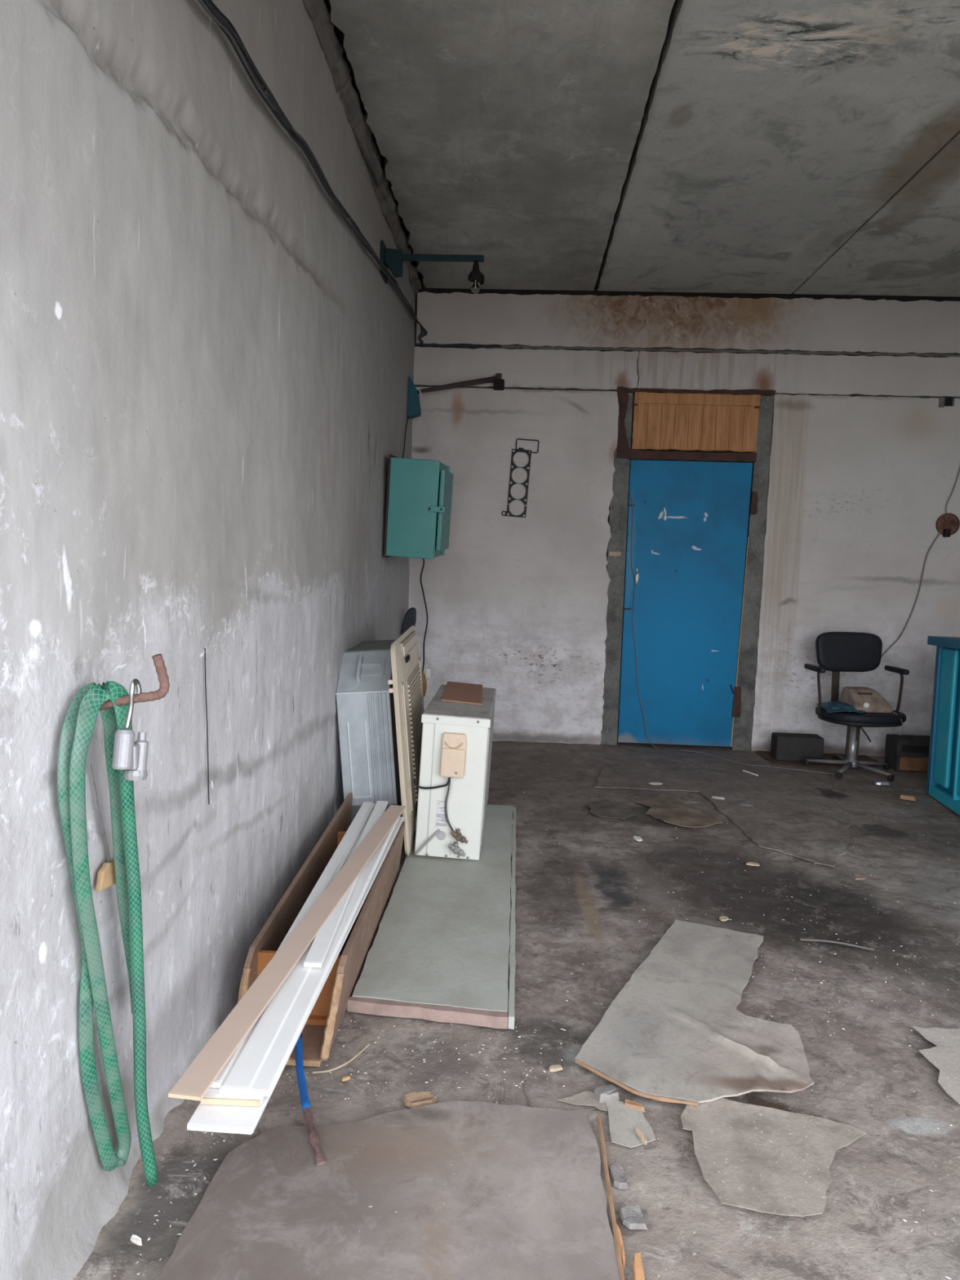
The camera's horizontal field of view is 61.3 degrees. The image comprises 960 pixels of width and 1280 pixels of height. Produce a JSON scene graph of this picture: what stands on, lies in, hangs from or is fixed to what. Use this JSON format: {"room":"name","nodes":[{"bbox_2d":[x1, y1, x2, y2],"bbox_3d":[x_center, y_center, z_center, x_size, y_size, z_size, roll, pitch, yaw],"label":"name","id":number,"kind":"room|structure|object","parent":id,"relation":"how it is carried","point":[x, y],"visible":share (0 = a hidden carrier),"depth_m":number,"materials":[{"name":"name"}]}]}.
{"room":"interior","nodes":[
{"label":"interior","id":0,"kind":"room"},
{"bbox_2d":[0,0,416,1279],"bbox_3d":[-0.716,-0.725,3.312,0.361,3.523,5.420,2,6,2],"label":"wall","id":1,"kind":"structure","parent":0,"point":[205,369],"depth_m":1.76,"materials":[{"name":"white paint"}]},
{"bbox_2d":[90,764,115,891],"bbox_3d":[-0.694,0.343,1.508,0.012,0.253,0.101,2,6,2],"label":"scrap","id":2,"kind":"object","parent":1,"relation":"attached to","point":[106,873],"visible":0.89,"depth_m":1.50,"materials":[{"name":"wood"}]},
{"bbox_2d":[99,653,169,710],"bbox_3d":[-0.635,0.099,1.405,0.189,0.157,0.066,2,6,2],"label":"wall hook","id":3,"kind":"object","parent":1,"relation":"attached to","point":[161,669],"visible":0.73,"depth_m":1.41,"materials":[{"name":"brown metal"}]},
{"bbox_2d":[56,680,158,1186],"bbox_3d":[-0.670,0.571,1.478,0.081,1.013,0.242,3,6,10],"label":"hose","id":4,"kind":"object","parent":3,"relation":"hanging from","point":[78,725],"visible":0.96,"depth_m":1.47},
{"bbox_2d":[111,678,148,780],"bbox_3d":[-0.610,0.159,1.412,0.040,0.183,0.070,5,7,29],"label":"padlock","id":5,"kind":"object","parent":3,"relation":"hanging from","point":[129,755],"visible":1,"depth_m":1.40,"materials":[{"name":"silver metal"}]},
{"bbox_2d":[204,648,209,804],"bbox_3d":[-0.674,0.216,2.001,0.002,0.397,0.026,2,6,2],"label":"wire","id":6,"kind":"object","parent":1,"relation":"attached to","point":[204,648],"visible":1,"depth_m":2.00,"materials":[{"name":"black metal"}]},
{"bbox_2d":[197,0,501,346],"bbox_3d":[-0.263,-1.673,3.108,0.583,0.501,4.982,2,6,2],"label":"cable bundle","id":7,"kind":"object","parent":1,"relation":"attached to","point":[222,21],"visible":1,"depth_m":2.41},
{"bbox_2d":[402,415,408,457],"bbox_3d":[-0.478,-1.281,5.153,0.012,0.346,0.356,2,6,0],"label":"wire","id":8,"kind":"object","parent":1,"relation":"attached to","point":[407,415],"visible":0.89,"depth_m":5.18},
{"bbox_2d":[383,454,453,559],"bbox_3d":[-0.348,-0.776,4.760,0.343,0.597,0.527,2,6,4],"label":"electrical box","id":9,"kind":"object","parent":1,"relation":"attached to","point":[420,491],"visible":1,"depth_m":4.52,"materials":[{"name":"teal metal"}]},
{"bbox_2d":[419,558,427,672],"bbox_3d":[-0.385,-0.142,5.175,0.056,0.867,0.969,2,6,-1],"label":"cable","id":10,"kind":"object","parent":9,"relation":"hanging from","point":[423,558],"visible":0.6,"depth_m":5.62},
{"bbox_2d":[380,240,484,293],"bbox_3d":[-0.243,-1.950,4.266,0.537,0.231,0.160,2,6,2],"label":"wall lamp","id":11,"kind":"object","parent":1,"relation":"attached to","point":[392,259],"visible":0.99,"depth_m":4.25,"materials":[{"name":"metal"}]},
{"bbox_2d":[467,260,481,282],"bbox_3d":[-0.022,-1.939,4.258,0.080,0.099,0.080,2,6,2],"label":"socket","id":12,"kind":"object","parent":11,"relation":"attached to","point":[475,275],"depth_m":4.24,"materials":[{"name":"black plastic"}]},
{"bbox_2d":[72,740,959,1279],"bbox_3d":[1.319,1.005,3.266,4.010,0.045,5.220,2,6,2],"label":"floor","id":13,"kind":"structure","parent":0,"point":[886,1176],"depth_m":2.31,"materials":[{"name":"concrete"}]},
{"bbox_2d":[130,1234,142,1245],"bbox_3d":[-0.627,1.096,1.480,0.029,0.009,0.008,5,6,27],"label":"bit","id":14,"kind":"object","parent":13,"relation":"on","point":[135,1239],"visible":1,"depth_m":1.48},
{"bbox_2d":[237,792,405,1066],"bbox_3d":[-0.465,0.864,2.751,0.280,0.282,1.442,2,6,2],"label":"wooden crate","id":15,"kind":"object","parent":13,"relation":"on","point":[320,1030],"visible":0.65,"depth_m":2.38,"materials":[{"name":"brown wood"}]},
{"bbox_2d":[186,817,404,1134],"bbox_3d":[-0.419,0.798,2.359,0.122,0.012,1.804,2,6,3],"label":"plank","id":16,"kind":"object","parent":15,"relation":"on","point":[237,1119],"visible":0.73,"depth_m":1.50,"materials":[{"name":"white wood"}]},
{"bbox_2d":[200,811,372,1106],"bbox_3d":[-0.449,0.781,2.397,0.115,0.014,1.769,2,6,1],"label":"plank","id":17,"kind":"object","parent":16,"relation":"on","point":[213,1096],"visible":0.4,"depth_m":1.52,"materials":[{"name":"white wood"}]},
{"bbox_2d":[210,801,375,1088],"bbox_3d":[-0.484,0.761,2.446,0.050,0.014,1.810,2,6,1],"label":"plank","id":18,"kind":"object","parent":17,"relation":"on","point":[337,860],"visible":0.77,"depth_m":2.60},
{"bbox_2d":[219,811,399,1096],"bbox_3d":[-0.404,0.770,2.375,0.100,0.015,1.705,2,6,2],"label":"plank","id":19,"kind":"object","parent":17,"relation":"on","point":[256,1070],"visible":0.52,"depth_m":1.76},
{"bbox_2d":[303,800,387,967],"bbox_3d":[-0.404,0.729,2.648,0.045,0.016,1.346,2,5,0],"label":"plank","id":20,"kind":"object","parent":19,"relation":"on","point":[316,956],"visible":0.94,"depth_m":2.18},
{"bbox_2d":[168,804,405,1101],"bbox_3d":[-0.433,0.749,2.354,0.064,0.010,1.770,2,6,7],"label":"plank","id":21,"kind":"object","parent":20,"relation":"on","point":[205,1068],"visible":1,"depth_m":1.89,"materials":[{"name":"beige laminate"}]},
{"bbox_2d":[306,1081,347,1093],"bbox_3d":[-0.373,1.082,1.956,0.113,0.008,0.009,3,6,14],"label":"nail","id":22,"kind":"object","parent":13,"relation":"on","point":[307,1083],"visible":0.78,"depth_m":1.95,"materials":[{"name":"metal"}]},
{"bbox_2d":[312,1044,369,1073],"bbox_3d":[-0.341,1.067,2.057,0.174,0.014,0.040,-4,8,-44],"label":"dry stalk","id":23,"kind":"object","parent":13,"relation":"on","point":[368,1045],"visible":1,"depth_m":2.03,"materials":[{"name":"beige plant"}]},
{"bbox_2d":[342,1075,350,1081],"bbox_3d":[-0.330,1.080,1.998,0.023,0.007,0.010,-1,6,-27],"label":"bit","id":24,"kind":"object","parent":13,"relation":"on","point":[347,1077],"visible":1,"depth_m":2.00,"materials":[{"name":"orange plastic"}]},
{"bbox_2d":[335,639,402,821],"bbox_3d":[-0.461,0.432,3.901,0.317,0.835,0.852,2,6,2],"label":"metal box","id":25,"kind":"object","parent":13,"relation":"on","point":[366,712],"visible":0.71,"depth_m":3.49,"materials":[{"name":"metal"}]},
{"bbox_2d":[158,1100,624,1279],"bbox_3d":[-0.152,1.126,1.535,0.832,0.013,0.778,2,6,2],"label":"sheet","id":26,"kind":"object","parent":13,"relation":"on","point":[453,1189],"visible":0.99,"depth_m":1.60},
{"bbox_2d":[295,1033,326,1165],"bbox_3d":[-0.408,1.061,1.903,0.031,0.031,0.450,0,6,-19],"label":"crowbar","id":27,"kind":"object","parent":26,"relation":"on","point":[313,1138],"visible":0.98,"depth_m":1.85,"materials":[{"name":"blue paint"}]},
{"bbox_2d":[400,607,416,635],"bbox_3d":[-0.485,0.260,5.405,0.096,0.956,0.050,2,6,2],"label":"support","id":28,"kind":"object","parent":13,"relation":"on","point":[410,618],"visible":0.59,"depth_m":5.34,"materials":[{"name":"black plastic"}]},
{"bbox_2d":[402,1091,436,1108],"bbox_3d":[-0.143,1.091,1.926,0.082,0.012,0.049,1,6,-9],"label":"lump","id":29,"kind":"object","parent":13,"relation":"on","point":[412,1100],"visible":1,"depth_m":1.92,"materials":[{"name":"brown wood"}]},
{"bbox_2d":[421,667,431,697],"bbox_3d":[-0.358,0.485,4.691,0.130,0.656,0.040,2,6,2],"label":"reel","id":30,"kind":"object","parent":13,"relation":"on","point":[428,670],"visible":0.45,"depth_m":4.65,"materials":[{"name":"plastic"}]},
{"bbox_2d":[346,804,515,1029],"bbox_3d":[-0.096,0.953,3.211,0.476,0.037,1.950,2,6,2],"label":"board","id":31,"kind":"object","parent":13,"relation":"on","point":[442,948],"visible":0.92,"depth_m":2.65,"materials":[{"name":"grey paint"}]},
{"bbox_2d":[387,625,424,856],"bbox_3d":[-0.315,0.415,3.757,0.116,0.903,0.908,2,6,1],"label":"grille panel","id":32,"kind":"object","parent":31,"relation":"on","point":[406,689],"visible":0.77,"depth_m":3.43,"materials":[{"name":"beige plastic"}]},
{"bbox_2d":[406,663,423,803],"bbox_3d":[-0.289,0.413,3.756,0.075,0.543,0.546,2,6,2],"label":"grille","id":33,"kind":"object","parent":32,"relation":"attached to","point":[415,700],"depth_m":3.62,"materials":[{"name":"beige plastic"}]},
{"bbox_2d":[413,684,496,860],"bbox_3d":[-0.104,0.574,3.713,0.315,0.614,0.838,2,6,3],"label":"air conditioner","id":34,"kind":"object","parent":31,"relation":"on","point":[455,755],"visible":0.99,"depth_m":3.34,"materials":[{"name":"white metal"}]},
{"bbox_2d":[441,680,482,705],"bbox_3d":[-0.079,0.250,3.881,0.182,0.014,0.578,2,6,0],"label":"cardboard piece","id":35,"kind":"object","parent":34,"relation":"on","point":[460,692],"visible":1,"depth_m":3.83,"materials":[{"name":"brown cardboard"}]},
{"bbox_2d":[480,699,495,845],"bbox_3d":[0.039,0.583,3.740,0.004,0.500,0.710,4,6,2],"label":"grille","id":36,"kind":"object","parent":34,"relation":"attached to","point":[491,730],"depth_m":3.58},
{"bbox_2d":[136,760,957,1279],"bbox_3d":[1.153,1.009,3.241,3.645,0.002,4.477,2,6,2],"label":"crumbs","id":37,"kind":"object","parent":13,"relation":"on","point":[224,1140],"visible":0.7,"depth_m":2.09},
{"bbox_2d":[548,1064,563,1071],"bbox_3d":[0.192,1.090,2.064,0.037,0.008,0.019,0,6,-19],"label":"bit","id":38,"kind":"object","parent":13,"relation":"on","point":[554,1068],"visible":1,"depth_m":2.06,"materials":[{"name":"beige wood"}]},
{"bbox_2d":[557,1090,608,1111],"bbox_3d":[0.254,1.104,1.948,0.128,0.004,0.060,3,6,13],"label":"scrap","id":39,"kind":"object","parent":13,"relation":"on","point":[585,1098],"visible":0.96,"depth_m":1.94,"materials":[{"name":"cardboard"}]},
{"bbox_2d":[593,1084,619,1102],"bbox_3d":[0.308,1.095,1.957,0.060,0.026,0.045,0,6,-17],"label":"lump","id":40,"kind":"object","parent":13,"relation":"on","point":[602,1094],"visible":1,"depth_m":1.94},
{"bbox_2d":[587,800,636,818],"bbox_3d":[0.690,0.885,4.249,0.240,0.011,0.300,2,6,2],"label":"rag","id":41,"kind":"object","parent":13,"relation":"on","point":[604,809],"visible":1,"depth_m":4.22,"materials":[{"name":"grey fabric"}]},
{"bbox_2d":[608,1163,628,1189],"bbox_3d":[0.291,1.127,1.706,0.032,0.011,0.064,2,6,-3],"label":"lump","id":42,"kind":"object","parent":13,"relation":"on","point":[616,1171],"visible":1,"depth_m":1.70,"materials":[{"name":"grey concrete"}]},
{"bbox_2d":[616,1223,625,1270],"bbox_3d":[0.267,1.143,1.532,0.009,0.012,0.105,2,6,1],"label":"strip","id":43,"kind":"object","parent":13,"relation":"on","point":[621,1245],"visible":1,"depth_m":1.52,"materials":[{"name":"brown wood"}]},
{"bbox_2d":[604,1100,655,1147],"bbox_3d":[0.345,1.113,1.868,0.103,0.004,0.160,2,6,2],"label":"scrap","id":44,"kind":"object","parent":13,"relation":"on","point":[623,1119],"visible":0.99,"depth_m":1.86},
{"bbox_2d":[624,1099,644,1112],"bbox_3d":[0.366,1.106,1.924,0.053,0.014,0.020,4,6,22],"label":"bit","id":45,"kind":"object","parent":44,"relation":"on","point":[628,1103],"visible":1,"depth_m":1.92,"materials":[{"name":"brown wood"}]},
{"bbox_2d":[634,1125,647,1145],"bbox_3d":[0.362,1.109,1.817,0.012,0.009,0.058,0,6,-16],"label":"bit","id":46,"kind":"object","parent":44,"relation":"on","point":[637,1131],"visible":1,"depth_m":1.81,"materials":[{"name":"beige wood"}]},
{"bbox_2d":[618,1204,647,1229],"bbox_3d":[0.301,1.137,1.600,0.048,0.011,0.052,2,6,-2],"label":"lump","id":47,"kind":"object","parent":13,"relation":"on","point":[632,1216],"visible":1,"depth_m":1.59,"materials":[{"name":"grey concrete"}]},
{"bbox_2d":[632,835,642,841],"bbox_3d":[0.744,0.933,3.811,0.039,0.007,0.063,1,6,-12],"label":"bit","id":48,"kind":"object","parent":13,"relation":"on","point":[636,837],"visible":1,"depth_m":3.81,"materials":[{"name":"white"}]},
{"bbox_2d":[632,1252,644,1279],"bbox_3d":[0.288,1.150,1.464,0.020,0.011,0.116,2,6,4],"label":"strip","id":49,"kind":"object","parent":13,"relation":"on","point":[638,1273],"visible":1,"depth_m":1.48,"materials":[{"name":"brown wood"}]},
{"bbox_2d":[634,794,723,827],"bbox_3d":[1.004,0.893,4.246,0.312,0.018,0.520,0,6,-20],"label":"rag","id":50,"kind":"object","parent":13,"relation":"on","point":[669,810],"visible":1,"depth_m":4.21,"materials":[{"name":"fabric"}]},
{"bbox_2d":[574,919,813,1106],"bbox_3d":[0.700,1.050,2.356,0.553,0.028,1.032,5,6,27],"label":"sheet","id":51,"kind":"object","parent":13,"relation":"on","point":[676,1029],"visible":1,"depth_m":2.19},
{"bbox_2d":[594,767,851,866],"bbox_3d":[1.277,0.895,4.408,1.358,0.007,1.548,3,6,15],"label":"sheet","id":52,"kind":"object","parent":13,"relation":"on","point":[803,819],"visible":1,"depth_m":4.45,"materials":[{"name":"concrete"}]},
{"bbox_2d":[648,782,662,784],"bbox_3d":[1.039,0.847,4.783,0.091,0.004,0.050,1,6,-7],"label":"bit","id":53,"kind":"object","parent":52,"relation":"on","point":[651,783],"visible":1,"depth_m":4.78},
{"bbox_2d":[711,795,725,799],"bbox_3d":[1.333,0.881,4.528,0.079,0.004,0.046,4,6,22],"label":"bit","id":54,"kind":"object","parent":52,"relation":"on","point":[713,797],"visible":1,"depth_m":4.52,"materials":[{"name":"white"}]},
{"bbox_2d":[719,915,728,921],"bbox_3d":[0.896,1.022,2.974,0.046,0.006,0.033,-1,6,-27],"label":"bit","id":55,"kind":"object","parent":13,"relation":"on","point":[723,918],"visible":1,"depth_m":2.97,"materials":[{"name":"brown wood"}]},
{"bbox_2d":[742,769,758,776],"bbox_3d":[1.692,0.832,5.072,0.010,0.013,0.132,-1,6,-22],"label":"wood sliver","id":56,"kind":"object","parent":13,"relation":"on","point":[743,770],"visible":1,"depth_m":5.07,"materials":[{"name":"beige wood"}]},
{"bbox_2d":[746,862,759,866],"bbox_3d":[1.189,0.975,3.530,0.061,0.007,0.033,3,6,12],"label":"bit","id":57,"kind":"object","parent":13,"relation":"on","point":[753,864],"visible":1,"depth_m":3.52,"materials":[{"name":"brown wood"}]},
{"bbox_2d":[678,749,833,774],"bbox_3d":[1.777,0.810,5.339,1.014,0.010,0.126,6,7,34],"label":"wire","id":58,"kind":"object","parent":13,"relation":"on","point":[678,749],"visible":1,"depth_m":5.27,"materials":[{"name":"grey metal"}]},
{"bbox_2d":[680,1097,866,1216],"bbox_3d":[0.669,1.123,1.776,0.420,0.013,0.350,2,6,2],"label":"linoleum scrap","id":59,"kind":"object","parent":13,"relation":"on","point":[752,1157],"visible":1,"depth_m":1.78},
{"bbox_2d":[755,751,878,767],"bbox_3d":[2.325,0.814,5.516,0.788,0.009,0.426,2,6,2],"label":"heap","id":60,"kind":"object","parent":13,"relation":"on","point":[766,754],"visible":0.48,"depth_m":5.45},
{"bbox_2d":[770,732,824,761],"bbox_3d":[2.152,0.727,5.503,0.310,0.165,0.140,2,6,3],"label":"concrete block","id":61,"kind":"object","parent":60,"relation":"on","point":[784,746],"visible":0.9,"depth_m":5.44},
{"bbox_2d":[800,938,874,950],"bbox_3d":[1.228,1.045,2.790,0.236,0.009,0.014,3,6,15],"label":"dry stalk","id":62,"kind":"object","parent":13,"relation":"on","point":[854,945],"visible":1,"depth_m":2.79,"materials":[{"name":"grey plant"}]},
{"bbox_2d":[804,631,909,781],"bbox_3d":[2.413,0.408,5.194,0.602,0.885,0.564,1,6,-4],"label":"office chair","id":63,"kind":"object","parent":13,"relation":"on","point":[837,652],"visible":0.96,"depth_m":5.32,"materials":[{"name":"black plastic"}]},
{"bbox_2d":[815,701,866,713],"bbox_3d":[2.276,0.417,5.108,0.250,0.053,0.312,2,6,2],"label":"cloth","id":64,"kind":"object","parent":63,"relation":"on","point":[833,706],"visible":0.85,"depth_m":5.04,"materials":[{"name":"blue fabric"}]},
{"bbox_2d":[839,686,903,736],"bbox_3d":[2.449,0.442,5.080,0.250,0.253,0.339,2,6,-1],"label":"box","id":65,"kind":"object","parent":63,"relation":"on","point":[868,700],"visible":0.96,"depth_m":5.06,"materials":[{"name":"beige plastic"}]},
{"bbox_2d":[853,875,865,879],"bbox_3d":[1.595,1.000,3.404,0.054,0.007,0.025,1,6,-8],"label":"bit","id":66,"kind":"object","parent":13,"relation":"on","point":[857,877],"visible":1,"depth_m":3.40,"materials":[{"name":"brown wood"}]},
{"bbox_2d":[873,781,889,785],"bbox_3d":[2.443,0.869,4.931,0.082,0.018,0.047,2,6,-3],"label":"scrap","id":67,"kind":"object","parent":13,"relation":"on","point":[879,783],"visible":1,"depth_m":4.91,"materials":[{"name":"metal"}]},
{"bbox_2d":[884,733,930,771],"bbox_3d":[2.896,0.747,5.347,0.360,0.205,0.185,2,6,2],"label":"wooden box","id":68,"kind":"object","parent":13,"relation":"on","point":[907,745],"visible":0.6,"depth_m":5.27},
{"bbox_2d":[902,745,929,753],"bbox_3d":[2.893,0.711,5.257,0.300,0.045,0.008,2,6,2],"label":"shelf","id":69,"kind":"object","parent":68,"relation":"attached to","point":[905,748],"depth_m":5.26,"materials":[{"name":"black wood"}]},
{"bbox_2d":[899,794,915,800],"bbox_3d":[2.441,0.897,4.621,0.085,0.023,0.038,5,6,27],"label":"bit","id":70,"kind":"object","parent":13,"relation":"on","point":[902,797],"visible":1,"depth_m":4.61,"materials":[{"name":"brown wood"}]},
{"bbox_2d":[911,1025,959,1103],"bbox_3d":[1.375,1.118,2.100,0.430,0.007,0.385,2,6,2],"label":"cardboard sheet","id":71,"kind":"object","parent":13,"relation":"on","point":[945,1056],"visible":1,"depth_m":2.16,"materials":[{"name":"grey cardboard"}]},
{"bbox_2d":[926,635,959,815],"bbox_3d":[2.791,0.483,4.104,0.610,0.978,1.320,3,6,11],"label":"base cabinet","id":72,"kind":"object","parent":13,"relation":"on","point":[943,784],"visible":1,"depth_m":4.55,"materials":[{"name":"wood"}]},
{"bbox_2d":[302,0,959,297],"bbox_3d":[1.418,-2.219,2.940,4.550,0.388,5.670,2,6,2],"label":"ceiling","id":73,"kind":"structure","parent":0,"point":[807,147],"depth_m":3.49,"materials":[{"name":"concrete"}]},
{"bbox_2d":[408,276,959,758],"bbox_3d":[1.495,-0.901,5.764,4.550,3.523,0.304,2,6,2],"label":"wall","id":74,"kind":"structure","parent":0,"point":[864,463],"depth_m":5.59,"materials":[{"name":"white paint"}]},
{"bbox_2d":[407,373,504,419],"bbox_3d":[-0.154,-1.650,5.460,0.689,0.351,0.130,0,6,-17],"label":"bracket","id":75,"kind":"object","parent":74,"relation":"attached to","point":[414,411],"visible":1,"depth_m":5.42,"materials":[{"name":"metal"}]},
{"bbox_2d":[501,447,531,517],"bbox_3d":[0.254,-1.097,5.644,0.195,0.481,0.006,2,6,2],"label":"gasket","id":76,"kind":"object","parent":74,"relation":"attached to","point":[528,464],"visible":1,"depth_m":5.64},
{"bbox_2d":[515,438,539,453],"bbox_3d":[0.328,-1.344,5.611,0.163,0.098,0.008,2,6,2],"label":"small gasket","id":77,"kind":"object","parent":74,"relation":"attached to","point":[517,438],"visible":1,"depth_m":5.61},
{"bbox_2d":[600,386,776,750],"bbox_3d":[1.431,-0.475,5.676,1.090,2.508,0.079,2,6,2],"label":"door","id":78,"kind":"structure","parent":74,"relation":"in","point":[699,520],"depth_m":5.66,"materials":[{"name":"blue paint"}]},
{"bbox_2d":[629,493,672,756],"bbox_3d":[1.211,-0.116,5.583,0.125,1.771,0.453,-4,8,-44],"label":"wire","id":79,"kind":"object","parent":78,"relation":"hanging from","point":[629,494],"visible":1,"depth_m":5.69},
{"bbox_2d":[937,396,952,407],"bbox_3d":[3.148,-1.611,5.490,0.102,0.079,0.064,2,6,2],"label":"junction box","id":80,"kind":"object","parent":74,"relation":"in","point":[944,402],"visible":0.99,"depth_m":5.48,"materials":[{"name":"black plastic"}]},
{"bbox_2d":[935,513,959,537],"bbox_3d":[3.193,-0.783,5.523,0.152,0.161,0.040,2,6,2],"label":"junction box","id":81,"kind":"object","parent":74,"relation":"attached to","point":[948,524],"visible":1,"depth_m":5.53,"materials":[{"name":"brown plastic"}]},
{"bbox_2d":[880,531,941,657],"bbox_3d":[2.947,-0.281,5.579,0.378,0.940,0.030,2,6,2],"label":"wire","id":82,"kind":"object","parent":81,"relation":"hanging from","point":[896,640],"visible":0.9,"depth_m":5.58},
{"bbox_2d":[945,467,959,513],"bbox_3d":[3.253,-1.240,5.477,0.145,0.762,0.012,2,6,2],"label":"wire","id":83,"kind":"object","parent":74,"relation":"attached to","point":[959,468],"visible":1,"depth_m":5.50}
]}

